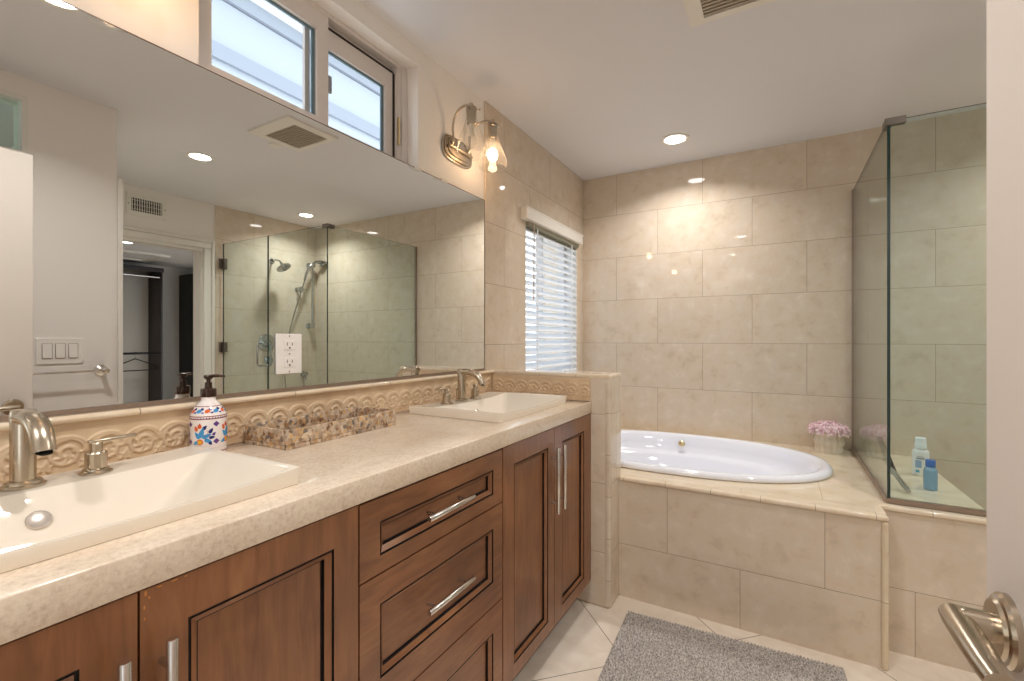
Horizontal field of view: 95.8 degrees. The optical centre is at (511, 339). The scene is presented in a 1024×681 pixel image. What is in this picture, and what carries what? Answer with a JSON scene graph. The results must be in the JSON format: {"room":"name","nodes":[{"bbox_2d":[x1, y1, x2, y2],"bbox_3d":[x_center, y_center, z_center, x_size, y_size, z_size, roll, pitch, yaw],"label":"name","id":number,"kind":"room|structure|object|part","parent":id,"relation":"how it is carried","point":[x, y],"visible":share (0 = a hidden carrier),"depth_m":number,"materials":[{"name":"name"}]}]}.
{"room":"bathroom","nodes":[
{"label":"bathroom","id":0,"kind":"room"},
{"bbox_2d":[3,0,483,421],"bbox_3d":[-0.952,0.004,1.053,0.160,2.375,2.973,0,0,30],"label":"wall","id":1,"kind":"structure","parent":0,"point":[434,96],"depth_m":1.88,"materials":[{"name":"white paint"}]},
{"bbox_2d":[198,0,198,64],"bbox_3d":[-0.792,-0.902,1.168,0.002,0.417,0.002,0,0,30],"label":"trim","id":2,"kind":"structure","parent":1,"relation":"attached to","point":[198,0],"depth_m":1.17,"materials":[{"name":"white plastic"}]},
{"bbox_2d":[0,0,484,421],"bbox_3d":[-0.841,-0.270,1.074,0.010,0.850,2.821,0,0,30],"label":"wall mirror","id":3,"kind":"object","parent":1,"relation":"attached to","point":[164,217],"visible":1,"depth_m":1.15,"materials":[{"name":"silver mirror"}]},
{"bbox_2d":[275,334,301,374],"bbox_3d":[-0.662,0.043,1.375,0.008,0.119,0.084,0,0,30],"label":"outlet","id":4,"kind":"object","parent":3,"relation":"attached to","point":[288,347],"visible":1,"depth_m":1.37,"materials":[{"name":"white plastic"}]},
{"bbox_2d":[284,357,294,366],"bbox_3d":[-0.660,0.069,1.373,0.002,0.028,0.034,0,0,30],"label":"socket","id":5,"kind":"object","parent":4,"relation":"attached to","point":[288,361],"depth_m":1.37,"materials":[{"name":"white plastic"}]},
{"bbox_2d":[284,340,294,349],"bbox_3d":[-0.660,0.018,1.373,0.002,0.028,0.034,0,0,30],"label":"socket","id":6,"kind":"object","parent":4,"relation":"attached to","point":[288,344],"depth_m":1.37,"materials":[{"name":"white plastic"}]},
{"bbox_2d":[0,370,493,483],"bbox_3d":[-0.625,0.216,1.427,0.031,0.123,2.107,0,0,30],"label":"backsplash","id":7,"kind":"structure","parent":1,"relation":"attached to","point":[158,428],"depth_m":1.12,"materials":[{"name":"stone"}]},
{"bbox_2d":[199,0,406,162],"bbox_3d":[-0.659,-0.902,1.565,0.058,0.416,0.818,0,0,30],"label":"window","id":8,"kind":"structure","parent":1,"relation":"in","point":[323,35],"depth_m":1.57,"materials":[{"name":"white plastic"}]},
{"bbox_3d":[-0.740,-0.908,1.406,0.030,0.385,0.407,0,0,30],"label":"sash","id":9,"kind":"part","parent":8,"relation":"part of","materials":[{"name":"white plastic"}]},
{"bbox_3d":[-0.687,-0.897,1.544,0.012,0.307,0.019,0,0,30],"label":"screen rail","id":10,"kind":"part","parent":8,"relation":"part of","materials":[{"name":"white plastic"}]},
{"bbox_3d":[-0.581,-0.895,1.724,0.028,0.351,0.346,0,0,30],"label":"sash","id":11,"kind":"part","parent":8,"relation":"part of","materials":[{"name":"white plastic"}]},
{"bbox_3d":[-0.664,-0.902,1.568,0.048,0.415,0.818,0,0,30],"label":"frame","id":12,"kind":"part","parent":8,"relation":"part of","materials":[{"name":"white plastic"}]},
{"bbox_2d":[441,103,506,169],"bbox_3d":[-0.162,-0.893,2.056,0.207,0.228,0.302,0,0,30],"label":"wall sconce","id":13,"kind":"object","parent":1,"relation":"attached to","point":[454,150],"visible":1,"depth_m":2.08,"materials":[{"name":"silver metal"}]},
{"bbox_3d":[-0.222,-0.930,2.004,0.132,0.153,0.015,0,0,41],"label":"arm","id":14,"kind":"part","parent":13,"relation":"part of","materials":[{"name":"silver metal"}]},
{"bbox_2d":[466,103,480,125],"bbox_3d":[-0.177,-0.956,1.959,0.070,0.090,0.065,0,0,30],"label":"socket","id":15,"kind":"object","parent":13,"relation":"attached to","point":[471,110],"depth_m":1.95,"materials":[{"name":"silver metal"}]},
{"bbox_3d":[-0.147,-0.930,2.133,0.132,0.153,0.015,0,0,19],"label":"arm","id":16,"kind":"part","parent":13,"relation":"part of","materials":[{"name":"silver metal"}]},
{"bbox_3d":[-0.088,-0.838,2.110,0.045,0.054,0.045,0,0,30],"label":"bulb","id":17,"kind":"part","parent":13,"relation":"part of","materials":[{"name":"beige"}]},
{"bbox_2d":[487,119,500,139],"bbox_3d":[-0.093,-0.956,2.104,0.070,0.090,0.065,0,0,30],"label":"socket","id":18,"kind":"object","parent":13,"relation":"attached to","point":[492,125],"depth_m":2.09,"materials":[{"name":"silver metal"}]},
{"bbox_2d":[484,101,583,370],"bbox_3d":[0.129,0.004,2.918,0.170,2.375,1.338,0,0,30],"label":"tiled wall","id":19,"kind":"structure","parent":0,"point":[533,177],"depth_m":2.55,"materials":[{"name":"tile"}]},
{"bbox_2d":[525,221,576,370],"bbox_3d":[0.216,-0.224,3.032,0.127,0.968,0.779,0,0,30],"label":"window","id":20,"kind":"structure","parent":19,"relation":"in","point":[574,253],"depth_m":3.34,"materials":[{"name":"white plastic"}]},
{"bbox_2d":[520,206,582,370],"bbox_3d":[0.261,-0.245,2.972,0.089,1.002,0.855,0,0,30],"label":"window blind","id":21,"kind":"object","parent":20,"relation":"attached to","point":[537,223],"visible":0.78,"depth_m":2.95,"materials":[{"name":"white paint"}]},
{"bbox_2d":[501,374,620,607],"bbox_3d":[0.206,0.678,2.263,0.618,1.026,0.171,0,0,30],"label":"wall partition","id":22,"kind":"structure","parent":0,"point":[594,592],"depth_m":2.07,"materials":[{"name":"tile"}]},
{"bbox_2d":[492,374,590,400],"bbox_3d":[0.127,0.228,2.202,0.516,0.101,0.013,0,0,30],"label":"backsplash","id":23,"kind":"structure","parent":22,"relation":"attached to","point":[572,388],"depth_m":2.18,"materials":[{"name":"stone"}]},
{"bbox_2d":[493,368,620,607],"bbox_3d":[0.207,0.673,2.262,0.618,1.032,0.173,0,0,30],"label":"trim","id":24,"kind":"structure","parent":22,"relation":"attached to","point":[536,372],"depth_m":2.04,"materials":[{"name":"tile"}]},
{"bbox_2d":[251,0,985,180],"bbox_3d":[3.116,-1.234,0.599,8.000,0.100,6.250,0,0,30],"label":"ceiling","id":25,"kind":"structure","parent":0,"point":[598,85],"depth_m":2.00,"materials":[{"name":"white paint"}]},
{"bbox_2d":[661,133,688,144],"bbox_3d":[0.964,-1.181,2.736,0.160,0.006,0.160,0,0,30],"label":"recessed light","id":26,"kind":"object","parent":25,"relation":"in","point":[676,138],"visible":1,"depth_m":2.73,"materials":[{"name":"white paint"}]},
{"bbox_2d":[683,0,775,27],"bbox_3d":[0.749,-1.178,1.511,0.364,0.012,0.321,0,0,30],"label":"ceiling vent","id":27,"kind":"object","parent":25,"relation":"in","point":[698,12],"visible":1,"depth_m":1.64,"materials":[{"name":"beige metal"}]},
{"bbox_2d":[700,0,753,16],"bbox_3d":[0.763,-1.177,1.528,0.268,0.006,0.218,0,0,30],"label":"grille","id":28,"kind":"object","parent":27,"relation":"attached to","point":[708,8],"depth_m":1.63,"materials":[{"name":"beige metal"}]},
{"bbox_2d":[513,595,980,680],"bbox_3d":[3.072,1.241,0.624,8.100,0.100,6.250,0,0,30],"label":"floor","id":29,"kind":"structure","parent":0,"point":[578,648],"depth_m":1.77,"materials":[{"name":"tile"}]},
{"bbox_2d":[0,505,357,680],"bbox_3d":[-0.706,0.762,0.731,0.572,0.858,0.736,0,0,30],"label":"base cabinet","id":30,"kind":"object","parent":29,"relation":"on","point":[284,607],"visible":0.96,"depth_m":0.72,"materials":[{"name":"brown wood"}]},
{"bbox_3d":[-0.591,0.705,0.453,0.020,0.746,0.366,0,0,30],"label":"door","id":31,"kind":"part","parent":30,"relation":"part of","materials":[{"name":"brown wood"}]},
{"bbox_3d":[-0.487,0.518,0.576,0.038,0.241,0.014,0,0,30],"label":"handle","id":32,"kind":"part","parent":30,"relation":"part of","materials":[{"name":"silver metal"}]},
{"bbox_3d":[-0.461,0.518,0.621,0.038,0.241,0.014,0,0,30],"label":"handle","id":33,"kind":"part","parent":30,"relation":"part of","materials":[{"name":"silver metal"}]},
{"bbox_3d":[-0.407,0.705,0.772,0.020,0.746,0.364,0,0,30],"label":"door","id":34,"kind":"part","parent":30,"relation":"part of","materials":[{"name":"brown wood"}]},
{"bbox_2d":[0,400,591,644],"bbox_3d":[-0.398,0.305,1.301,0.538,0.052,2.098,0,0,30],"label":"countertop","id":35,"kind":"structure","parent":30,"relation":"on","point":[337,475],"depth_m":0.79,"materials":[{"name":"beige stone"}]},
{"bbox_2d":[0,408,136,491],"bbox_3d":[-0.814,0.190,0.784,0.144,0.138,0.326,0,0,30],"label":"faucet","id":36,"kind":"object","parent":35,"relation":"on","point":[31,432],"visible":1,"depth_m":0.79,"materials":[{"name":"silver metal"}]},
{"bbox_3d":[-0.808,0.154,0.780,0.129,0.066,0.034,0,0,30],"label":"spout","id":37,"kind":"part","parent":36,"relation":"part of","materials":[{"name":"silver metal"}]},
{"bbox_3d":[-0.800,0.228,0.890,0.050,0.060,0.050,0,0,30],"label":"handle","id":38,"kind":"part","parent":36,"relation":"part of","materials":[{"name":"silver metal"}]},
{"bbox_3d":[-0.787,0.196,0.912,0.011,0.008,0.076,0,0,30],"label":"lever","id":39,"kind":"part","parent":36,"relation":"part of","materials":[{"name":"silver metal"}]},
{"bbox_2d":[0,446,299,572],"bbox_3d":[-0.718,0.320,0.752,0.400,0.149,0.550,0,0,30],"label":"sink","id":40,"kind":"object","parent":35,"relation":"in","point":[71,512],"visible":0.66,"depth_m":0.83,"materials":[{"name":"beige ceramic"}]},
{"bbox_2d":[189,374,226,450],"bbox_3d":[-0.739,0.182,1.127,0.078,0.193,0.078,0,0,30],"label":"soap dispenser","id":41,"kind":"object","parent":35,"relation":"on","point":[208,418],"visible":0.87,"depth_m":1.10,"materials":[{"name":"white ceramic"}]},
{"bbox_2d":[245,406,395,449],"bbox_3d":[-0.546,0.254,1.371,0.171,0.049,0.394,0,0,28],"label":"tray","id":42,"kind":"object","parent":35,"relation":"on","point":[289,433],"visible":1,"depth_m":1.31,"materials":[{"name":"beige stone"}]},
{"bbox_2d":[435,368,484,404],"bbox_3d":[-0.173,0.190,1.896,0.144,0.138,0.326,0,0,30],"label":"faucet","id":43,"kind":"object","parent":35,"relation":"on","point":[446,399],"visible":0.99,"depth_m":1.90,"materials":[{"name":"silver"}]},
{"bbox_3d":[-0.258,0.228,1.831,0.050,0.060,0.050,0,0,30],"label":"handle","id":44,"kind":"part","parent":43,"relation":"part of","materials":[{"name":"silver metal"}]},
{"bbox_3d":[-0.167,0.154,1.892,0.129,0.066,0.034,0,0,30],"label":"spout","id":45,"kind":"part","parent":43,"relation":"part of","materials":[{"name":"silver metal"}]},
{"bbox_3d":[-0.159,0.228,2.002,0.050,0.060,0.050,0,0,30],"label":"handle","id":46,"kind":"part","parent":43,"relation":"part of","materials":[{"name":"silver metal"}]},
{"bbox_2d":[409,392,565,422],"bbox_3d":[-0.075,0.320,1.868,0.400,0.149,0.550,0,0,30],"label":"sink","id":47,"kind":"object","parent":35,"relation":"in","point":[497,407],"visible":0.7,"depth_m":1.88,"materials":[{"name":"beige ceramic"}]},
{"bbox_2d":[358,449,501,680],"bbox_3d":[-0.383,0.762,1.292,0.572,0.858,0.555,0,0,30],"label":"drawers","id":48,"kind":"object","parent":29,"relation":"on","point":[430,548],"visible":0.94,"depth_m":1.13,"materials":[{"name":"brown wood"}]},
{"bbox_3d":[-0.176,0.414,1.172,0.020,0.158,0.552,0,0,30],"label":"drawer","id":49,"kind":"part","parent":48,"relation":"part of","materials":[{"name":"brown wood"}]},
{"bbox_3d":[-0.155,0.632,1.151,0.038,0.014,0.181,0,0,30],"label":"handle","id":50,"kind":"part","parent":48,"relation":"part of","materials":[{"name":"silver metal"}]},
{"bbox_3d":[-0.155,0.416,1.151,0.038,0.014,0.181,0,0,30],"label":"handle","id":51,"kind":"part","parent":48,"relation":"part of","materials":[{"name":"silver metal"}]},
{"bbox_3d":[-0.176,0.933,1.172,0.020,0.289,0.552,0,0,30],"label":"drawer","id":52,"kind":"part","parent":48,"relation":"part of","materials":[{"name":"brown wood"}]},
{"bbox_2d":[501,413,590,680],"bbox_3d":[-0.052,0.762,1.866,0.572,0.858,0.766,0,0,30],"label":"base cabinet","id":53,"kind":"object","parent":29,"relation":"on","point":[546,475],"visible":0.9,"depth_m":1.67,"materials":[{"name":"brown wood"}]},
{"bbox_3d":[0.057,0.705,1.576,0.020,0.746,0.370,0,0,30],"label":"door","id":54,"kind":"part","parent":53,"relation":"part of","materials":[{"name":"brown wood"}]},
{"bbox_3d":[0.160,0.518,1.698,0.038,0.241,0.014,0,0,30],"label":"handle","id":55,"kind":"part","parent":53,"relation":"part of","materials":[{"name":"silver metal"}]},
{"bbox_3d":[0.189,0.518,1.749,0.038,0.241,0.014,0,0,30],"label":"handle","id":56,"kind":"part","parent":53,"relation":"part of","materials":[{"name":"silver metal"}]},
{"bbox_3d":[0.243,0.705,1.899,0.020,0.746,0.370,0,0,30],"label":"door","id":57,"kind":"part","parent":53,"relation":"part of","materials":[{"name":"brown wood"}]},
{"bbox_2d":[598,611,846,680],"bbox_3d":[0.734,1.178,1.611,0.777,0.025,0.502,0,0,27],"label":"bath mat","id":58,"kind":"object","parent":29,"relation":"on","point":[645,648],"visible":1,"depth_m":1.70,"materials":[{"name":"grey fabric"}]},
{"bbox_2d":[619,428,985,672],"bbox_3d":[1.566,0.914,2.194,3.043,0.555,1.158,0,0,30],"label":"tub deck","id":59,"kind":"object","parent":29,"relation":"on","point":[829,566],"visible":0.77,"depth_m":1.82,"materials":[{"name":"tile"}]},
{"bbox_2d":[621,430,832,482],"bbox_3d":[0.927,0.819,2.582,1.426,0.423,0.900,0,0,30],"label":"bathtub","id":60,"kind":"object","parent":59,"relation":"in","point":[689,455],"visible":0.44,"depth_m":2.73,"materials":[{"name":"white ceramic"}]},
{"bbox_3d":[1.068,0.658,2.914,0.041,0.040,0.016,0,0,30],"label":"overflow knob","id":61,"kind":"part","parent":60,"relation":"part of","materials":[{"name":"beige"}]},
{"bbox_2d":[807,420,851,454],"bbox_3d":[1.793,0.550,2.619,0.206,0.176,0.208,0,0,-23],"label":"flower pot","id":62,"kind":"object","parent":59,"relation":"on","point":[828,438],"visible":1,"depth_m":2.57,"materials":[{"name":"beige ceramic"}]},
{"bbox_3d":[1.793,0.579,2.620,0.148,0.118,0.152,0,0,30],"label":"pot","id":63,"kind":"part","parent":62,"relation":"part of","materials":[{"name":"beige ceramic"}]},
{"bbox_2d":[876,437,910,492],"bbox_3d":[1.669,0.541,2.018,0.034,0.185,0.254,0,0,16],"label":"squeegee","id":64,"kind":"object","parent":59,"relation":"on","point":[881,442],"visible":0.88,"depth_m":2.04,"materials":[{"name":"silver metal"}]},
{"bbox_3d":[1.686,0.520,2.072,0.008,0.143,0.123,0,0,10],"label":"rubber blade","id":65,"kind":"part","parent":64,"relation":"part of","materials":[{"name":"black rubber"}]},
{"bbox_3d":[1.658,0.585,1.999,0.021,0.097,0.212,0,0,17],"label":"handle","id":66,"kind":"part","parent":64,"relation":"part of","materials":[{"name":"silver metal"}]},
{"bbox_2d":[851,103,985,516],"bbox_3d":[2.297,0.110,1.843,1.424,1.933,1.033,0,0,30],"label":"shower enclosure","id":67,"kind":"object","parent":59,"relation":"on","point":[863,190],"visible":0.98,"depth_m":2.20,"materials":[{"name":"clear glass"}]},
{"bbox_3d":[1.704,-0.113,2.215,0.010,1.472,0.964,0,0,30],"label":"panel","id":68,"kind":"part","parent":67,"relation":"part of","materials":[{"name":"clear glass"}]},
{"bbox_3d":[1.786,-0.113,1.617,0.727,1.472,0.010,0,0,30],"label":"panel","id":69,"kind":"part","parent":67,"relation":"part of","materials":[{"name":"clear glass"}]},
{"bbox_2d":[912,437,928,476],"bbox_3d":[1.911,0.548,2.164,0.062,0.178,0.050,0,0,30],"label":"bottle","id":70,"kind":"object","parent":59,"relation":"on","point":[919,453],"visible":0.96,"depth_m":2.15,"materials":[{"name":"white plastic"}]},
{"bbox_2d":[923,459,937,490],"bbox_3d":[1.774,0.574,1.961,0.046,0.126,0.046,0,0,30],"label":"bottle","id":71,"kind":"object","parent":59,"relation":"on","point":[930,473],"visible":1,"depth_m":1.95,"materials":[{"name":"blue plastic"}]},
{"bbox_2d":[938,0,1023,680],"bbox_3d":[0.305,0.204,0.161,0.086,1.958,0.784,0,0,30],"label":"door","id":72,"kind":"structure","parent":29,"relation":"on","point":[990,639],"depth_m":0.45,"materials":[{"name":"beige paint"}]},
{"bbox_3d":[0.428,0.279,0.419,0.040,0.027,0.114,0,0,30],"label":"handle lever","id":73,"kind":"part","parent":72,"relation":"part of","materials":[{"name":"silver metal"}]},
{"bbox_2d":[543,108,985,509],"bbox_3d":[1.832,0.004,2.778,3.600,2.375,0.120,0,0,30],"label":"wall","id":74,"kind":"structure","parent":0,"point":[718,290],"depth_m":2.78,"materials":[{"name":"tile"}]},
{"label":"outside","id":75,"kind":"structure","parent":0,"visible":0},
{"bbox_2d":[212,0,379,149],"bbox_3d":[-2.332,-1.109,3.364,0.600,4.600,6.500,0,0,30],"label":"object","id":76,"kind":"structure","parent":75,"point":[250,43],"depth_m":3.86,"materials":[{"name":"white glass"}]}
]}

